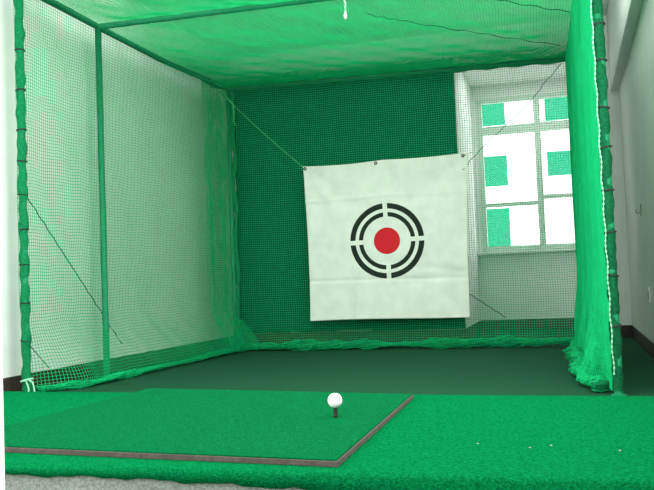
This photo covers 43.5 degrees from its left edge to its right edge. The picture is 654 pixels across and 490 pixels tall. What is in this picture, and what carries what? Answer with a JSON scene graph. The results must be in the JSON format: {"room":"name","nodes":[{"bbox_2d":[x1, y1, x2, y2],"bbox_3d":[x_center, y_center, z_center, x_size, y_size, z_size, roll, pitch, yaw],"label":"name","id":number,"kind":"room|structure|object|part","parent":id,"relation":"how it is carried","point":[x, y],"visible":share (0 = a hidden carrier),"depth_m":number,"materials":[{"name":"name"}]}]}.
{"room":"sports facility","nodes":[
{"label":"sports facility","id":0,"kind":"room"},
{"bbox_2d":[0,0,238,377],"bbox_3d":[-2.718,-0.716,4.948,0.200,3.500,14.300,-3,-3,16],"label":"wall","id":1,"kind":"structure","parent":0,"point":[9,219],"depth_m":6.99,"materials":[{"name":"white paint"}]},
{"bbox_2d":[3,337,233,390],"bbox_3d":[-2.224,1.004,5.952,0.012,0.120,8.320,-3,-3,16],"label":"baseboard","id":2,"kind":"structure","parent":1,"relation":"attached to","point":[12,383],"depth_m":6.83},
{"bbox_2d":[31,328,653,395],"bbox_3d":[-0.378,0.977,4.302,4.880,0.120,14.500,-3,-3,16],"label":"floor","id":3,"kind":"structure","parent":0,"point":[543,370],"depth_m":6.36,"materials":[{"name":"green carpet"}]},
{"bbox_2d":[0,258,4,489],"bbox_3d":[-0.490,-0.434,1.026,0.128,2.400,0.060,-3,-3,16],"label":"trim","id":4,"kind":"structure","parent":3,"relation":"on","point":[2,461],"depth_m":1.00,"materials":[{"name":"white"}]},
{"bbox_2d":[14,0,626,395],"bbox_3d":[0.204,-0.465,6.920,4.016,2.957,3.518,-3,-3,16],"label":"frame","id":5,"kind":"object","parent":3,"relation":"on","point":[104,28],"visible":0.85,"depth_m":6.81,"materials":[{"name":"green paint"}]},
{"bbox_3d":[-2.163,-0.415,5.827,0.052,2.922,0.052,-3,-3,16],"label":"post","id":6,"kind":"part","parent":5,"relation":"part of","materials":[{"name":"green metal"}]},
{"bbox_3d":[-1.868,-0.375,6.824,0.052,2.912,0.052,-3,-3,16],"label":"post","id":7,"kind":"part","parent":5,"relation":"part of","materials":[{"name":"green metal"}]},
{"bbox_3d":[-1.708,-1.802,7.519,0.154,0.084,3.407,-3,-3,19],"label":"rail","id":8,"kind":"part","parent":5,"relation":"part of","materials":[{"name":"green metal"}]},
{"bbox_2d":[13,0,258,391],"bbox_3d":[-1.532,-0.358,7.423,0.397,2.921,3.485,-3,-3,19],"label":"net","id":9,"kind":"object","parent":5,"relation":"hanging from","point":[219,135],"visible":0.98,"depth_m":7.12,"materials":[{"name":"green"}]},
{"bbox_2d":[20,378,34,391],"bbox_3d":[-2.093,0.986,5.730,0.092,0.110,0.163,-1,-3,-26],"label":"string","id":10,"kind":"object","parent":9,"relation":"attached to","point":[28,379],"visible":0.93,"depth_m":5.70,"materials":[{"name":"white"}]},
{"bbox_3d":[-1.970,0.230,6.459,0.014,1.204,1.299,-3,-3,16],"label":"seam cord","id":11,"kind":"part","parent":9,"relation":"part of","materials":[{"name":"fabric"}]},
{"bbox_3d":[-0.064,-1.903,6.346,3.881,0.105,0.049,-3,-3,16],"label":"rail","id":12,"kind":"part","parent":5,"relation":"part of","materials":[{"name":"green metal"}]},
{"bbox_3d":[-1.047,-0.293,9.041,0.048,2.892,0.048,-3,-3,16],"label":"post","id":13,"kind":"part","parent":5,"relation":"part of","materials":[{"name":"green metal"}]},
{"bbox_2d":[219,91,304,168],"bbox_3d":[-0.715,-1.254,8.887,1.012,0.959,0.009,-3,-3,23],"label":"rope","id":14,"kind":"object","parent":5,"relation":"attached to","point":[219,91],"visible":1,"depth_m":8.87,"materials":[{"name":"green"}]},
{"bbox_2d":[303,152,469,320],"bbox_3d":[0.610,-0.061,8.408,1.732,1.643,0.041,-3,-3,16],"label":"sheet","id":15,"kind":"object","parent":14,"relation":"hanging from","point":[388,239],"visible":1,"depth_m":8.40,"materials":[{"name":"fabric"}]},
{"bbox_2d":[55,0,570,88],"bbox_3d":[0.143,-1.867,6.984,3.933,0.129,3.441,-3,-3,16],"label":"net","id":16,"kind":"object","parent":5,"relation":"attached to","point":[83,6],"visible":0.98,"depth_m":7.29,"materials":[{"name":"green fabric"}]},
{"bbox_3d":[1.251,-1.863,7.156,2.168,0.022,0.027,-1,-3,-31],"label":"seam cord","id":17,"kind":"part","parent":16,"relation":"part of","materials":[{"name":"fabric"}]},
{"bbox_3d":[1.465,-1.904,6.444,1.253,0.022,0.014,-1,-3,-29],"label":"seam cord","id":18,"kind":"part","parent":16,"relation":"part of","materials":[{"name":"fabric"}]},
{"bbox_3d":[0.643,-1.792,8.611,3.631,0.114,0.043,-3,-3,16],"label":"rail","id":19,"kind":"part","parent":5,"relation":"part of","materials":[{"name":"green metal"}]},
{"bbox_2d":[232,59,576,350],"bbox_3d":[0.662,-0.379,8.476,3.675,2.894,0.272,-3,-3,16],"label":"net","id":20,"kind":"object","parent":5,"relation":"attached to","point":[507,340],"visible":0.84,"depth_m":8.44,"materials":[{"name":"green fabric"}]},
{"bbox_3d":[1.589,0.591,8.263,0.416,0.296,0.008,-3,-3,16],"label":"seam cord","id":21,"kind":"part","parent":20,"relation":"part of","materials":[{"name":"fabric"}]},
{"bbox_2d":[462,63,561,169],"bbox_3d":[1.837,-1.270,8.154,1.014,0.999,0.040,-3,-3,9],"label":"rope","id":22,"kind":"object","parent":5,"relation":"attached to","point":[561,63],"visible":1,"depth_m":8.15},
{"bbox_2d":[562,0,624,391],"bbox_3d":[1.914,-0.518,6.390,0.264,2.881,3.460,-3,-3,14],"label":"net","id":23,"kind":"object","parent":5,"relation":"hanging from","point":[597,294],"visible":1,"depth_m":5.20,"materials":[{"name":"green fabric"}]},
{"bbox_3d":[1.562,-0.622,4.704,0.036,2.721,0.010,-3,-3,16],"label":"edge cord","id":24,"kind":"part","parent":23,"relation":"part of","materials":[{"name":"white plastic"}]},
{"bbox_3d":[1.603,-0.586,4.722,0.052,2.872,0.052,-3,-3,16],"label":"post","id":25,"kind":"part","parent":5,"relation":"part of","materials":[{"name":"green paint"}]},
{"bbox_3d":[1.658,0.850,4.655,0.088,0.010,0.088,-3,-3,16],"label":"foot plate","id":26,"kind":"part","parent":5,"relation":"part of","materials":[{"name":"green paint"}]},
{"bbox_2d":[3,391,653,489],"bbox_3d":[-0.902,0.698,2.562,4.440,0.315,1.369,-3,-3,16],"label":"artificial turf","id":27,"kind":"object","parent":3,"relation":"on","point":[430,443],"visible":0.65,"depth_m":1.83,"materials":[{"name":"green carpet"}]},
{"bbox_2d":[4,388,412,466],"bbox_3d":[-0.336,0.503,2.410,1.082,0.016,1.136,-3,-3,16],"label":"mat","id":28,"kind":"object","parent":27,"relation":"on","point":[299,428],"visible":1,"depth_m":2.18,"materials":[{"name":"green rubber"}]},
{"bbox_2d":[332,407,337,417],"bbox_3d":[0.023,0.460,2.256,0.016,0.028,0.016,-3,-3,16],"label":"golf tee","id":29,"kind":"object","parent":28,"relation":"on","point":[335,412],"visible":1,"depth_m":2.25,"materials":[{"name":"black rubber"}]},
{"bbox_2d":[328,393,341,407],"bbox_3d":[0.022,0.428,2.258,0.040,0.040,0.040,0,-3,-33],"label":"golf ball","id":30,"kind":"object","parent":29,"relation":"on","point":[334,400],"visible":1,"depth_m":2.24,"materials":[{"name":"white plastic"}]},
{"bbox_2d":[141,0,607,58],"bbox_3d":[-0.517,-2.652,4.471,4.880,0.150,14.500,-3,-3,16],"label":"ceiling","id":31,"kind":"structure","parent":0,"point":[605,2],"depth_m":8.76,"materials":[{"name":"fabric"}]},
{"bbox_2d":[343,0,347,19],"bbox_3d":[0.136,-2.157,6.609,0.036,0.690,0.032,-3,-3,16],"label":"hanging cord","id":32,"kind":"object","parent":31,"relation":"hanging from","point":[345,15],"visible":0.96,"depth_m":6.59,"materials":[{"name":"white fabric"}]},
{"bbox_2d":[231,15,631,333],"bbox_3d":[1.317,-0.619,10.363,4.480,3.500,2.030,-3,-3,16],"label":"wall","id":33,"kind":"structure","parent":0,"point":[620,223],"depth_m":10.55,"materials":[{"name":"white paint"}]},
{"bbox_2d":[234,61,465,332],"bbox_3d":[0.195,-0.527,9.609,2.704,3.066,0.020,-3,-3,16],"label":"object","id":34,"kind":"object","parent":33,"relation":"attached to","point":[244,200],"visible":0.41,"depth_m":9.76,"materials":[{"name":"green fabric"}]},
{"bbox_2d":[244,318,631,343],"bbox_3d":[1.351,1.060,10.183,4.456,0.130,1.842,-3,-3,16],"label":"baseboard","id":35,"kind":"structure","parent":33,"relation":"attached to","point":[625,329],"depth_m":9.66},
{"bbox_2d":[619,0,653,341],"bbox_3d":[1.767,-0.950,3.633,0.200,3.500,14.300,-3,-3,16],"label":"wall","id":36,"kind":"structure","parent":0,"point":[636,91],"depth_m":6.89,"materials":[{"name":"white paint"}]},
{"bbox_2d":[606,0,643,90],"bbox_3d":[1.330,-2.300,2.897,0.090,0.840,12.550,-3,-3,16],"label":"trim","id":37,"kind":"structure","parent":36,"relation":"attached to","point":[622,16],"depth_m":7.44,"materials":[{"name":"paint"}]},
{"bbox_2d":[631,325,653,358],"bbox_3d":[1.511,0.711,2.841,0.012,0.130,12.350,-3,-3,16],"label":"baseboard","id":38,"kind":"structure","parent":36,"relation":"attached to","point":[641,339],"depth_m":7.33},
{"bbox_2d":[648,288,650,302],"bbox_3d":[2.609,0.405,6.644,0.014,0.120,0.090,-3,-3,16],"label":"wall socket","id":39,"kind":"object","parent":36,"relation":"attached to","point":[649,296],"visible":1,"depth_m":6.60,"materials":[{"name":"white plastic"}]},
{"label":"outside","id":40,"kind":"structure","parent":0,"visible":0},
{"bbox_3d":[11.554,2.428,38.964,80.000,0.100,58.600,-3,-3,16],"label":"ground","id":41,"kind":"structure","parent":40,"visible":0},
{"bbox_2d":[476,91,575,254],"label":"window","id":42,"kind":"structure","parent":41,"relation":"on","point":[556,135],"depth_m":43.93,"materials":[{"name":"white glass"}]},
{"bbox_3d":[9.008,-7.183,44.515,1.240,1.440,0.030,-3,-3,16],"label":"pane","id":43,"kind":"part","parent":42,"relation":"part of","materials":[{"name":"green glass"}]},
{"bbox_3d":[9.131,-3.989,44.366,1.240,1.640,0.030,-3,-3,16],"label":"pane","id":44,"kind":"part","parent":42,"relation":"part of","materials":[{"name":"green glass"}]},
{"bbox_3d":[9.250,-0.895,44.221,1.240,2.140,0.030,-3,-3,16],"label":"pane","id":45,"kind":"part","parent":42,"relation":"part of","materials":[{"name":"green glass"}]},
{"bbox_3d":[12.200,-7.350,43.579,1.240,1.440,0.030,-3,-3,16],"label":"pane","id":46,"kind":"part","parent":42,"relation":"part of","materials":[{"name":"green glass"}]},
{"bbox_3d":[12.316,-4.330,43.438,1.240,1.290,0.030,-3,-3,16],"label":"pane","id":47,"kind":"part","parent":42,"relation":"part of","materials":[{"name":"green glass"}]}
]}

